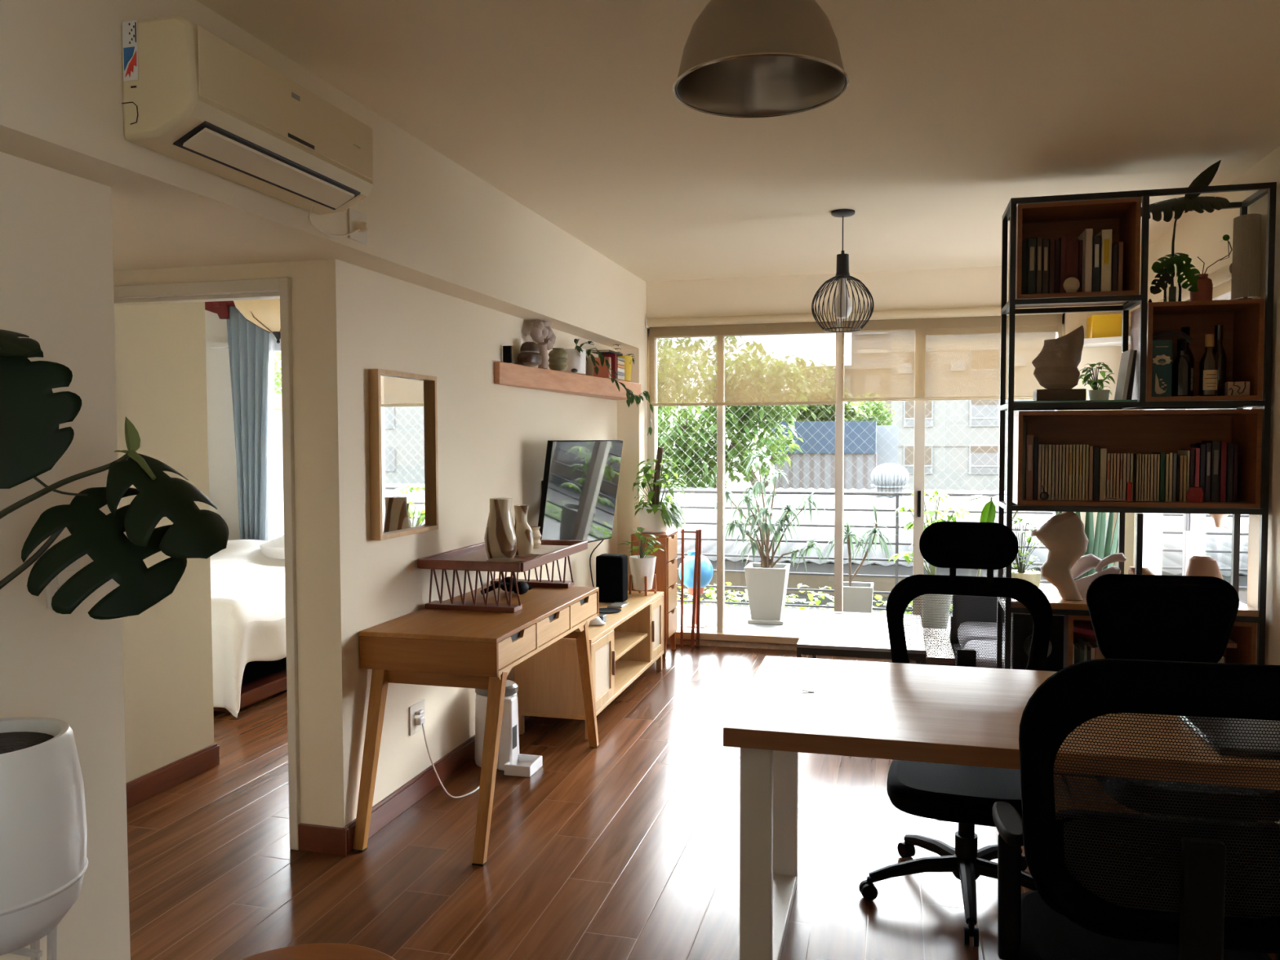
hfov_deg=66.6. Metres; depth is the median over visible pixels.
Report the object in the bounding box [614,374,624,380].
book
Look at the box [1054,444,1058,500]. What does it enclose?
book
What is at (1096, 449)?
book
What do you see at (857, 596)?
plant
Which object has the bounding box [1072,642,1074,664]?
book
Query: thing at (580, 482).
television
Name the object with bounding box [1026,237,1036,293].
book
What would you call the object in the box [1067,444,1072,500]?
book
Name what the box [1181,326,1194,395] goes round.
bottle
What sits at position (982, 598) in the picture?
armchair
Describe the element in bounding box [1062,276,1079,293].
figurine
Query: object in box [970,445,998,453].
shutter
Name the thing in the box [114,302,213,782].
wall
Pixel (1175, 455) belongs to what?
book
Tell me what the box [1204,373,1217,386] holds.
print
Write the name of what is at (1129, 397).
picture frame
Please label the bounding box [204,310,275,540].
wall
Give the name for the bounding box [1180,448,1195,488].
book
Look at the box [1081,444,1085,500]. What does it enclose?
book
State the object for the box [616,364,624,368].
book
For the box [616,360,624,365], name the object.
book
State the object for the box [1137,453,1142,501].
book
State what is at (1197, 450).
book
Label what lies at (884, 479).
roof vent
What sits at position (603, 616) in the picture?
tin box
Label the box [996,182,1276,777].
shelf unit
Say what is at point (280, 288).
door frame
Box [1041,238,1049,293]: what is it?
book
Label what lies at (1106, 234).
book
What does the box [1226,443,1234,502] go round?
book
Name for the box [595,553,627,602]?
smart speaker
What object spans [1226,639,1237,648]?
book
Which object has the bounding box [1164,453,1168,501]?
book
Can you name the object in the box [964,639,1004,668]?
seat cushion
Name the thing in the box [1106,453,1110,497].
book
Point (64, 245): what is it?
wall
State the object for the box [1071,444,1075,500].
book
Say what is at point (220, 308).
valance
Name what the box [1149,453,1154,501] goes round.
book
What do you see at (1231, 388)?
block
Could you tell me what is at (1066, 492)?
book
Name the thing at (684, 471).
tree
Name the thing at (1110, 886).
office chair
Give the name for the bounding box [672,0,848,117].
dome pendant
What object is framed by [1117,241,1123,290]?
book
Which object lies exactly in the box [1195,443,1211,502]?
book
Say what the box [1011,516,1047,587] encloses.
potted plant
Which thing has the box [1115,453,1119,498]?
book
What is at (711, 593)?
hedge
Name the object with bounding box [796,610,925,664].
coffee table
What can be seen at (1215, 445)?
book
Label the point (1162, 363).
gift box
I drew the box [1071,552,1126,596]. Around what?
sculpture
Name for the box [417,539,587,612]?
shelf
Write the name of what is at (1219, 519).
wall sconce
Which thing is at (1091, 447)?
book
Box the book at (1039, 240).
[1035,237,1042,293]
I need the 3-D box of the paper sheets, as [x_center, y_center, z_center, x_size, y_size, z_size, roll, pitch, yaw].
[-0.486,0.325,4.497,0.228,0.008,0.380,0,3,15]
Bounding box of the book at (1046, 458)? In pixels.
[1043,444,1048,492]
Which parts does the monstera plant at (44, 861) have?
stand leg, pot, stand leg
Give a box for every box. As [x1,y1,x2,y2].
[599,613,606,622]
[1008,196,1141,308]
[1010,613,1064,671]
[1012,408,1262,508]
[1062,614,1257,668]
[1126,482,1131,502]
[1129,298,1264,401]
[1151,339,1173,396]
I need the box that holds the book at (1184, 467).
[1178,454,1186,502]
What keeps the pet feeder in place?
on the floor at (627, 846)
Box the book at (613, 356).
[598,353,616,378]
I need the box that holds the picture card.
[502,345,511,363]
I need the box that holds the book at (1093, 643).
[1088,640,1100,659]
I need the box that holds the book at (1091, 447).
[1088,445,1093,500]
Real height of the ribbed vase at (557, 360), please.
0.126 m
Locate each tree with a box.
[274,351,281,410]
[657,401,868,488]
[657,404,807,488]
[660,423,728,488]
[855,400,897,425]
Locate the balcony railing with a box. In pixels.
[660,489,1248,613]
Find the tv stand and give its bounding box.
[514,590,663,739]
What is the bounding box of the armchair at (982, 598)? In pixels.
[950,595,1004,668]
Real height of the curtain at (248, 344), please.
2.460 m
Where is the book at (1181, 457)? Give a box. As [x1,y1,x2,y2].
[1177,454,1183,502]
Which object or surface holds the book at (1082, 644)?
in the wooden box at (1243, 633)
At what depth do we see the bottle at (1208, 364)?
3.93 m
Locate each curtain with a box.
[226,306,269,540]
[265,332,274,541]
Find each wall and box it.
[0,151,617,959]
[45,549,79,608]
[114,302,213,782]
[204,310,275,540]
[646,266,1122,566]
[1124,146,1279,823]
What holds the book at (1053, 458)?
on the wooden box at (1117, 431)
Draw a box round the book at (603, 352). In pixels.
[591,350,622,355]
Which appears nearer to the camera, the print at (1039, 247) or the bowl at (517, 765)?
the print at (1039, 247)
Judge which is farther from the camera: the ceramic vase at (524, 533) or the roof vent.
the roof vent
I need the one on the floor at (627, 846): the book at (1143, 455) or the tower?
the tower
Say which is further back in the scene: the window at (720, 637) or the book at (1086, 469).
the window at (720, 637)
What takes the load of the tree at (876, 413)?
on the ground
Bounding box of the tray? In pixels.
[417,539,587,572]
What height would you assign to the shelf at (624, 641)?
0.018 m
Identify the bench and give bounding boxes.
[922,627,955,666]
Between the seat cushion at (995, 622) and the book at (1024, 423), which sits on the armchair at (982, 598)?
the seat cushion at (995, 622)
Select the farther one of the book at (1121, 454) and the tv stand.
the tv stand
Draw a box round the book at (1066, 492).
[1064,444,1068,500]
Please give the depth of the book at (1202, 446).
3.98 m
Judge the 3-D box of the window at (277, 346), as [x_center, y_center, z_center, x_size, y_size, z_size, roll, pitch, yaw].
[-2.078,-0.231,7.756,2.156,1.823,0.080,0,3,15]
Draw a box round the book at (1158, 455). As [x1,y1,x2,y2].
[1156,453,1159,501]
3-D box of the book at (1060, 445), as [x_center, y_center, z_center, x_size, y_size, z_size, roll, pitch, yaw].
[1.793,-0.035,4.185,0.011,0.235,0.140,0,3,15]
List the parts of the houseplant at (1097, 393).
pot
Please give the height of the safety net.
1.701 m
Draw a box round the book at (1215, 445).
[1201,440,1221,502]
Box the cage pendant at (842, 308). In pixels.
[811,208,874,332]
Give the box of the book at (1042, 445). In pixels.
[1040,444,1044,499]
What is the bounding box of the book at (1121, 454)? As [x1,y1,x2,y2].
[1119,453,1123,498]
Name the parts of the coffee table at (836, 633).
leg, frame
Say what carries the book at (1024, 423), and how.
in the wooden box at (1117, 431)
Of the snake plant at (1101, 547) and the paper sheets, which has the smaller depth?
the paper sheets
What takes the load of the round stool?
on the floor at (627, 846)
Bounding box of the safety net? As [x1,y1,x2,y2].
[274,357,1246,493]
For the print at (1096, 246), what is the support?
attached to the book at (1096, 251)
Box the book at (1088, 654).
[1086,647,1090,660]
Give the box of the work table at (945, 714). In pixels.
[723,656,1279,959]
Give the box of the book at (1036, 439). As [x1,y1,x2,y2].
[1032,437,1038,499]
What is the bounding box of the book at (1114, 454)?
[1112,453,1116,497]
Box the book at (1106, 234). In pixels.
[1096,229,1112,291]
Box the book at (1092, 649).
[1084,640,1095,659]
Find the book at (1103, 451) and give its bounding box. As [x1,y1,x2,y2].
[1098,448,1106,500]
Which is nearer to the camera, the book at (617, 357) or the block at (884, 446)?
the book at (617, 357)
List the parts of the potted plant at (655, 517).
pot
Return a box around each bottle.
[1163,273,1182,302]
[1171,338,1191,396]
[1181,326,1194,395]
[1199,333,1217,395]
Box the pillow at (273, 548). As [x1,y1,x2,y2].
[259,535,284,559]
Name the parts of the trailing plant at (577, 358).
pot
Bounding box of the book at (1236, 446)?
[1232,444,1238,502]
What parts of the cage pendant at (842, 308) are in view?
bulb, cord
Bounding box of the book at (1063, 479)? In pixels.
[1061,444,1065,500]
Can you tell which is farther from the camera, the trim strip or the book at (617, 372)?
the book at (617, 372)
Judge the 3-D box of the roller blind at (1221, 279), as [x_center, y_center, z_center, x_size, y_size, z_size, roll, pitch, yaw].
[2.796,-0.859,5.107,0.064,0.232,1.960,0,3,15]
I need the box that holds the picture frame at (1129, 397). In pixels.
[1126,350,1137,399]
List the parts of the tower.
panel, leg, drawer, drawer, drawer, drawer, leg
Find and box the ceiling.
[196,0,1279,281]
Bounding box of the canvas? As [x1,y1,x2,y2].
[1114,349,1133,399]
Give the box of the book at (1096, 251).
[1092,235,1101,291]
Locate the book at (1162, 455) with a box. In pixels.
[1151,452,1165,501]
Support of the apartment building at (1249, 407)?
on the ground
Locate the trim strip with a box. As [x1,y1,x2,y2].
[1231,408,1243,591]
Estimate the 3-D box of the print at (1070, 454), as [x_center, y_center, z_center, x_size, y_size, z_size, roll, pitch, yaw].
[1.814,-0.067,4.105,0.007,0.094,0.001,0,3,15]
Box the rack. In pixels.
[680,528,701,647]
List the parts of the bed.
frame, mattress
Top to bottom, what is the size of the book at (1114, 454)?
0.198 m
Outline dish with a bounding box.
[485,557,524,562]
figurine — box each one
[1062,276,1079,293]
[1104,497,1124,501]
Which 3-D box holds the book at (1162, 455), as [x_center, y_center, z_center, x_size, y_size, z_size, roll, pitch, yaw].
[2.172,-0.014,4.086,0.020,0.200,0.140,0,3,15]
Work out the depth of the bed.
5.53 m
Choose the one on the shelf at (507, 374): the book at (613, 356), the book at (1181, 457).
the book at (613, 356)
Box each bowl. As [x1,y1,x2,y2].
[503,753,542,777]
[517,351,542,366]
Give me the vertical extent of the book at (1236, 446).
0.235 m
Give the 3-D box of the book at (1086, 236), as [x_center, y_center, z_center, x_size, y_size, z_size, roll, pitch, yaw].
[1.877,-0.908,4.115,0.028,0.265,0.180,0,3,15]
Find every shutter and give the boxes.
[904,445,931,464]
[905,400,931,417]
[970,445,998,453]
[971,400,998,404]
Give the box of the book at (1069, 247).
[1066,237,1073,279]
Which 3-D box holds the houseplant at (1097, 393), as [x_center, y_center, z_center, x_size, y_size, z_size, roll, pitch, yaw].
[1.972,-0.425,4.233,0.160,0.170,0.160,0,3,15]
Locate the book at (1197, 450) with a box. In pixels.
[1185,448,1199,487]
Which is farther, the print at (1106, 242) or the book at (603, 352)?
the book at (603, 352)
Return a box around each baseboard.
[125,742,219,808]
[297,715,529,855]
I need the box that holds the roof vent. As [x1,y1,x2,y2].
[870,462,909,497]
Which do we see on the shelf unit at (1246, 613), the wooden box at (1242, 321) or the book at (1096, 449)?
the wooden box at (1242, 321)
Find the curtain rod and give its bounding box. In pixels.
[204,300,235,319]
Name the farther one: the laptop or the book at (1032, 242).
the book at (1032, 242)
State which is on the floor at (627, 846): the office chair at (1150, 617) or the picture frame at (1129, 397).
the office chair at (1150, 617)
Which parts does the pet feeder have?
lid, control panel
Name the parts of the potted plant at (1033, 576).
pot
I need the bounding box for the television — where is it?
[537,440,622,586]
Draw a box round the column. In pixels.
[617,348,646,590]
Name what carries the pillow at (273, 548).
on the bed
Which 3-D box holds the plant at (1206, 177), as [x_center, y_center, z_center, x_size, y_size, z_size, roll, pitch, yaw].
[2.219,-1.009,3.988,0.355,0.574,0.137,0,3,15]
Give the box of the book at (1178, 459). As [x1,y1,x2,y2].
[1176,457,1179,501]
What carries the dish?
on the shelf at (471, 557)
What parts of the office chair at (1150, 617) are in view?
frame, seat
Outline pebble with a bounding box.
[571,368,577,373]
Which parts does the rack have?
rail, rail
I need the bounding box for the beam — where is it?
[0,0,646,351]
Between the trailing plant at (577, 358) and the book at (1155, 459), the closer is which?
the book at (1155, 459)
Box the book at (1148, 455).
[1146,453,1150,501]
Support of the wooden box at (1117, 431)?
on the shelf unit at (1246, 613)
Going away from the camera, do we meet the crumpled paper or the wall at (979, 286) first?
the crumpled paper
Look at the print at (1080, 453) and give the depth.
4.09 m
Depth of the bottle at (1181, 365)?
3.97 m
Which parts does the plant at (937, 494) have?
pot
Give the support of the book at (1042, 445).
in the wooden box at (1117, 431)
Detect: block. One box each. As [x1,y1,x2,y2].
[876,425,898,466]
[1224,381,1249,395]
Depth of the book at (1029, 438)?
4.15 m
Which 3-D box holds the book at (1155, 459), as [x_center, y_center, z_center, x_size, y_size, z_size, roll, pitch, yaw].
[2.146,-0.012,4.093,0.012,0.195,0.140,0,3,15]
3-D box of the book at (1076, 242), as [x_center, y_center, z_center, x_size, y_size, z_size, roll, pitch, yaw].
[1.852,-0.896,4.178,0.022,0.235,0.170,0,3,15]
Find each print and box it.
[1027,444,1031,471]
[1029,246,1034,271]
[1038,246,1040,270]
[1044,247,1047,271]
[1069,453,1071,475]
[1080,453,1081,475]
[1094,244,1098,267]
[1103,239,1109,264]
[1107,460,1109,479]
[1120,460,1122,479]
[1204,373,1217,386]
[1207,452,1210,475]
[1213,449,1218,474]
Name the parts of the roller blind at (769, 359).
rail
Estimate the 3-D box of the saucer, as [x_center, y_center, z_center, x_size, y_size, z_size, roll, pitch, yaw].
[-0.188,0.754,5.627,0.164,0.006,0.164,0,3,15]
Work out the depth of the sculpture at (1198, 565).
4.08 m
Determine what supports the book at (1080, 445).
on the wooden box at (1117, 431)
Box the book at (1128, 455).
[1125,453,1130,501]
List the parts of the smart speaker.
panel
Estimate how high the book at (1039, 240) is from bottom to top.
0.250 m
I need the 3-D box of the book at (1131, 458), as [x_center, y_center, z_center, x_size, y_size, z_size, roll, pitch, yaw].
[2.060,-0.014,4.116,0.012,0.198,0.140,0,3,15]
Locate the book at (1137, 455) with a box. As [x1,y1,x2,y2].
[1135,453,1138,501]
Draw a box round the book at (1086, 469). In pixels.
[1084,444,1088,500]
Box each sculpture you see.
[529,320,555,368]
[1031,324,1086,400]
[1031,511,1088,599]
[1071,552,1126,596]
[1185,555,1223,579]
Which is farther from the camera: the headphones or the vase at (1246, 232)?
the headphones
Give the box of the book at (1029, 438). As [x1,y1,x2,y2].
[1025,435,1034,499]
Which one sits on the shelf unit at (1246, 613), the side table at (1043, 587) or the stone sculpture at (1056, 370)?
the stone sculpture at (1056, 370)
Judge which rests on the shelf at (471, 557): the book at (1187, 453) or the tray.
the tray
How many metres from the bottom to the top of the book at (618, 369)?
0.026 m
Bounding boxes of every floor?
[126,644,1275,959]
[675,604,950,634]
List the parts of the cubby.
yellow panel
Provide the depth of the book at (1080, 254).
4.08 m
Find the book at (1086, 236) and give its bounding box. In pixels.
[1077,228,1093,292]
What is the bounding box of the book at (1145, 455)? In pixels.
[1143,453,1147,501]
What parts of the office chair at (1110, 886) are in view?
seat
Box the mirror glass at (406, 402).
[380,374,431,533]
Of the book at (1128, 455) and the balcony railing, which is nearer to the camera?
the book at (1128, 455)
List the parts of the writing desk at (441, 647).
leg, panel, cross rail, leg, drawer interior, drawer, panel, drawer interior, drawer, cross rail, drawer interior, drawer, leg, panel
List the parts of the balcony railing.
post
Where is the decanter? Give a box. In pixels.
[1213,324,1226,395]
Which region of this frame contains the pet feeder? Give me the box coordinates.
[474,680,542,777]
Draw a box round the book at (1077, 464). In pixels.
[1075,444,1079,500]
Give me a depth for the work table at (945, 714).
2.60 m
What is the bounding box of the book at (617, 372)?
[616,371,624,376]
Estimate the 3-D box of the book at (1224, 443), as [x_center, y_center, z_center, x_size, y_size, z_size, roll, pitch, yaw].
[2.389,-0.037,4.028,0.022,0.250,0.140,0,3,15]
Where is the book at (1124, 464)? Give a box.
[1122,453,1126,501]
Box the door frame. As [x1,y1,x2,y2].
[113,276,300,849]
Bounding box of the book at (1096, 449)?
[1092,446,1099,500]
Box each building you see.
[770,420,876,489]
[803,400,891,425]
[891,399,1054,491]
[1164,407,1251,409]
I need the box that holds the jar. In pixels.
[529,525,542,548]
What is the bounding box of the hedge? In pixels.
[677,582,952,613]
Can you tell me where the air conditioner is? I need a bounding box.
[121,15,373,236]
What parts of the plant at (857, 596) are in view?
pot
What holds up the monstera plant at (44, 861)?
on the floor at (627, 846)
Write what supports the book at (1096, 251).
in the wooden box at (1051, 220)
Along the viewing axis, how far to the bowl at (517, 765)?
4.39 m
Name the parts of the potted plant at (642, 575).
pot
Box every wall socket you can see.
[347,208,368,244]
[408,698,479,798]
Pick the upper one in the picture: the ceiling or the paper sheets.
the ceiling
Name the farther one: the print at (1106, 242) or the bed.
the bed
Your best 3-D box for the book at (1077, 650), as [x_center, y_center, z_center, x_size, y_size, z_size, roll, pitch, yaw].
[1.867,0.805,4.196,0.020,0.191,0.150,0,3,15]
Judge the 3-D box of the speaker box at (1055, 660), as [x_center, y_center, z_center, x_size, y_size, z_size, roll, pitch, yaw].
[1.710,0.879,4.245,0.205,0.653,0.282,0,3,15]
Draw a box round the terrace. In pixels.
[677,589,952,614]
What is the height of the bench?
0.305 m
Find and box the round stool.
[240,942,395,959]
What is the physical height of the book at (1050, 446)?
0.235 m
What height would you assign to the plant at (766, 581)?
1.375 m
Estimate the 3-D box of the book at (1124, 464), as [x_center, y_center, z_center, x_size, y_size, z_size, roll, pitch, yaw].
[2.034,-0.015,4.122,0.013,0.198,0.140,0,3,15]
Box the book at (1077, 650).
[1072,641,1079,663]
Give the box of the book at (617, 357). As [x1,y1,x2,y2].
[616,356,624,361]
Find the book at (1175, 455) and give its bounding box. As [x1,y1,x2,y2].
[1172,453,1177,501]
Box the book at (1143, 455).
[1141,453,1144,501]
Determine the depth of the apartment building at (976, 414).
57.13 m
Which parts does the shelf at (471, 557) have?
board, board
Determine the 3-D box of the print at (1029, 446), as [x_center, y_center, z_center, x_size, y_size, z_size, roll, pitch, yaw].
[1.658,-0.095,4.145,0.015,0.110,0.001,0,3,15]
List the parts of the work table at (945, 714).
leg, leg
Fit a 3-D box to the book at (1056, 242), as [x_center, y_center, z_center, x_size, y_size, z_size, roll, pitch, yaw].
[1.782,-0.896,4.196,0.018,0.235,0.170,0,3,15]
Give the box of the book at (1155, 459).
[1152,453,1157,501]
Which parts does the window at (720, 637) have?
post, frame, sash handle, sliding sash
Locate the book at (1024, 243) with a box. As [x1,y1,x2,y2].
[1021,240,1027,294]
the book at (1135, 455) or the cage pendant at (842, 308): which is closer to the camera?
the book at (1135, 455)
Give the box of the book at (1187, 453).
[1177,449,1190,502]
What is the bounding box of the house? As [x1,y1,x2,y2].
[659,486,1248,604]
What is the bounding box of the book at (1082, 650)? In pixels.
[1075,642,1084,662]
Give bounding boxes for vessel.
[517,342,542,366]
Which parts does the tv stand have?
leg, panel, leg, panel, door panel, door, handle, handle, door panel, door, leg, panel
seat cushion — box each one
[957,621,1004,648]
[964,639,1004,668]
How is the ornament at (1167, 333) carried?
on the wooden box at (1242, 321)
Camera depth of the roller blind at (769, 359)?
6.89 m
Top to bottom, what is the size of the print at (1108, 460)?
0.079 m
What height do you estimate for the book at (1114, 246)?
0.200 m
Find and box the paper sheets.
[515,545,567,556]
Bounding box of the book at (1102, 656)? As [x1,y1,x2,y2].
[1093,640,1104,658]
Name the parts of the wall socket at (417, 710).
plate, cord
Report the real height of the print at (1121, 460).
0.079 m
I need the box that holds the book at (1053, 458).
[1051,444,1055,500]
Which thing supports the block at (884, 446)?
on the ground
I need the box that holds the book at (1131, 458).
[1129,453,1133,501]
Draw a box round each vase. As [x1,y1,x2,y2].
[484,497,517,558]
[513,504,533,556]
[547,347,568,371]
[1189,234,1232,301]
[1231,213,1261,299]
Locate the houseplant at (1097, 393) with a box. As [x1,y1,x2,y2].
[1079,362,1115,399]
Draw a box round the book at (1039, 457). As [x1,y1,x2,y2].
[1037,444,1041,499]
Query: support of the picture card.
on the shelf at (507, 374)
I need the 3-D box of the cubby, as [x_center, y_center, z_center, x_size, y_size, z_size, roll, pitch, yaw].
[2.926,-0.944,6.115,0.310,0.185,0.379,0,3,15]
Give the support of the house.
on the ground
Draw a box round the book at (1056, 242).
[1053,240,1059,293]
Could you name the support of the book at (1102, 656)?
in the wooden box at (1243, 633)
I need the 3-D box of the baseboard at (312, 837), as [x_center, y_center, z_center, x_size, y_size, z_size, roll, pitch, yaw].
[-0.696,1.230,5.287,0.197,0.100,3.619,0,3,15]
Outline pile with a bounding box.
[1128,566,1154,574]
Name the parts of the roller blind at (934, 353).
rail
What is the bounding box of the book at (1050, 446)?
[1047,444,1052,500]
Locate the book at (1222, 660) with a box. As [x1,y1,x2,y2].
[1219,656,1224,662]
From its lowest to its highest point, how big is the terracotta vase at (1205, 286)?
0.272 m
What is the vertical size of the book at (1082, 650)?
0.188 m
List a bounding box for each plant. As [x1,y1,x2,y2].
[0,328,228,959]
[563,338,653,435]
[617,527,663,595]
[632,447,688,533]
[711,450,826,625]
[820,502,902,613]
[888,489,971,629]
[949,494,1017,633]
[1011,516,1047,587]
[1056,511,1118,580]
[1141,160,1230,302]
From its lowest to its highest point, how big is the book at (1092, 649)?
0.197 m
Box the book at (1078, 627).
[1073,621,1095,636]
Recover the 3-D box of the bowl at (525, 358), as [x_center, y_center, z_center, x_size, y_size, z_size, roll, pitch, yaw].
[-0.575,-0.631,5.090,0.119,0.067,0.192,0,3,15]
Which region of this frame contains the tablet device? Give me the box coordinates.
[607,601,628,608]
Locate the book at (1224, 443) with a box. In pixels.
[1219,440,1226,502]
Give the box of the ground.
[706,484,773,488]
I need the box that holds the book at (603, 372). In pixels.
[593,357,609,377]
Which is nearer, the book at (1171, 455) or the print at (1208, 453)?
the print at (1208, 453)
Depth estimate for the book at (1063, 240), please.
4.09 m
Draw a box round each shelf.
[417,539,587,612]
[493,361,640,399]
[613,631,647,661]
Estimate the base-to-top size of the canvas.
0.208 m
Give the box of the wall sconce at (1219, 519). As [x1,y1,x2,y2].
[1209,514,1232,528]
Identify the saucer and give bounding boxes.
[599,607,621,613]
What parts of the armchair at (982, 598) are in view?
frame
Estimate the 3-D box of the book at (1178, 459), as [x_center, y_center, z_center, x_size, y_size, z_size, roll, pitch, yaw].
[2.228,-0.004,4.072,0.010,0.180,0.140,0,3,15]
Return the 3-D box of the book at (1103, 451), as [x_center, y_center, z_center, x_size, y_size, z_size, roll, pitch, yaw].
[1.954,-0.025,4.143,0.026,0.218,0.140,0,3,15]
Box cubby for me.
[1083,314,1130,347]
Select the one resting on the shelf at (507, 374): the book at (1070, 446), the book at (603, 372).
the book at (603, 372)
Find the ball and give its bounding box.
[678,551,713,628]
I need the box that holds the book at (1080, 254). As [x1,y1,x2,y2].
[1078,240,1082,292]
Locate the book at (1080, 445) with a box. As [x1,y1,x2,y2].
[1078,444,1082,500]
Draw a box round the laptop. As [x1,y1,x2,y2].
[1178,715,1279,759]
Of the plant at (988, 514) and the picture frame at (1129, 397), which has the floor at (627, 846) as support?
the plant at (988, 514)
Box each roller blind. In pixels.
[645,312,837,406]
[839,306,1063,401]
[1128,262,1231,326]
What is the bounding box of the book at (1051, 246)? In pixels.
[1048,239,1054,293]
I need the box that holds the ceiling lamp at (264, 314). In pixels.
[233,298,280,343]
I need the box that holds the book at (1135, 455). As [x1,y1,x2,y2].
[1133,453,1136,501]
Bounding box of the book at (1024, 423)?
[1022,422,1026,499]
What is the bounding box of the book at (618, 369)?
[616,367,624,373]
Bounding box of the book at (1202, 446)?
[1190,444,1205,502]
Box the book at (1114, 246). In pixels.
[1111,243,1118,291]
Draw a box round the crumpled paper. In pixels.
[588,616,605,626]
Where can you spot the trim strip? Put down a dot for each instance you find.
(1242, 408)
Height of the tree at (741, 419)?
10.945 m
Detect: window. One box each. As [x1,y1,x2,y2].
[274,338,280,351]
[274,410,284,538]
[647,312,1065,650]
[1139,408,1205,575]
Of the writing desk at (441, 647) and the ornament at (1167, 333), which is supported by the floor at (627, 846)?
the writing desk at (441, 647)
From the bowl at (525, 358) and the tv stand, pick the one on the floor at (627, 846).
the tv stand
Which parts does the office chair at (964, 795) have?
leg, leg, headrest post, seat, leg, frame, headrest post, leg, leg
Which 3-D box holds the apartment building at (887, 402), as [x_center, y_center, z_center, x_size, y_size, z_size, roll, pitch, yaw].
[17.704,-2.701,82.984,8.200,13.300,10.400,0,3,15]
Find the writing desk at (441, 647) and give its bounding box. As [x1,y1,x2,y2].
[352,584,599,866]
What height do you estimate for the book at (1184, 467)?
0.190 m
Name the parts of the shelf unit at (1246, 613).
post, post, glass shelf, post, post, post, post, post, post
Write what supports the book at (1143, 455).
in the wooden box at (1117, 431)
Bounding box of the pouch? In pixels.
[1186,487,1203,502]
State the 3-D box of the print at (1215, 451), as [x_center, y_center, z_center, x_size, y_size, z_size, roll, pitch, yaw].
[2.344,-0.072,3.966,0.016,0.100,0.001,0,3,15]
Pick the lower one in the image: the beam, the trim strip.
the trim strip
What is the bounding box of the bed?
[210,535,286,717]
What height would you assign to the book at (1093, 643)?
0.200 m
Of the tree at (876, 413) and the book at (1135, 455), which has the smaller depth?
the book at (1135, 455)
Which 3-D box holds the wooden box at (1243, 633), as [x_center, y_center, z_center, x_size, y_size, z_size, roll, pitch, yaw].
[2.162,0.740,4.128,0.695,0.362,0.308,0,3,15]
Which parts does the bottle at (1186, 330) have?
bottle glass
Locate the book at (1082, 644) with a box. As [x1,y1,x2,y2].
[1078,637,1087,661]
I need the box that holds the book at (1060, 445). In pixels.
[1057,444,1062,500]
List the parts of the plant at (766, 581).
pot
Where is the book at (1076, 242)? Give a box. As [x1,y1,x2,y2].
[1072,239,1079,292]
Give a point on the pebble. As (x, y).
(573, 370)
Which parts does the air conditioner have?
panel, power cord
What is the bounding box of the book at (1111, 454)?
[1109,453,1113,497]
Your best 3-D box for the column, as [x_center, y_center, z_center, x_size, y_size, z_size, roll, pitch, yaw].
[-0.120,0.133,7.067,0.293,2.138,0.210,0,3,15]
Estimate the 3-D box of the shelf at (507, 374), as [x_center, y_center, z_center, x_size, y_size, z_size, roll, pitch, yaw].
[-0.351,-0.572,5.802,0.215,0.110,2.114,0,3,15]
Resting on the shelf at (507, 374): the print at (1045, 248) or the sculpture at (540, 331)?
the sculpture at (540, 331)
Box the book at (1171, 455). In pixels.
[1160,452,1173,501]
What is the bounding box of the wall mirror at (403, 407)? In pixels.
[368,368,438,540]
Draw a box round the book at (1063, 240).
[1058,236,1066,293]
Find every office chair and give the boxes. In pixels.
[858,521,1053,946]
[992,657,1279,959]
[1085,573,1279,822]
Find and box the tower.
[631,530,677,658]
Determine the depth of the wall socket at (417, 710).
4.05 m
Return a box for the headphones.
[480,576,531,594]
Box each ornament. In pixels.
[1040,485,1048,500]
[1152,330,1192,342]
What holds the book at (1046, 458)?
on the wooden box at (1117, 431)
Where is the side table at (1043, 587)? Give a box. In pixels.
[1039,583,1057,591]
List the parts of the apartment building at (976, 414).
pane, pane, pane, pane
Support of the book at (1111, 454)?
in the wooden box at (1117, 431)

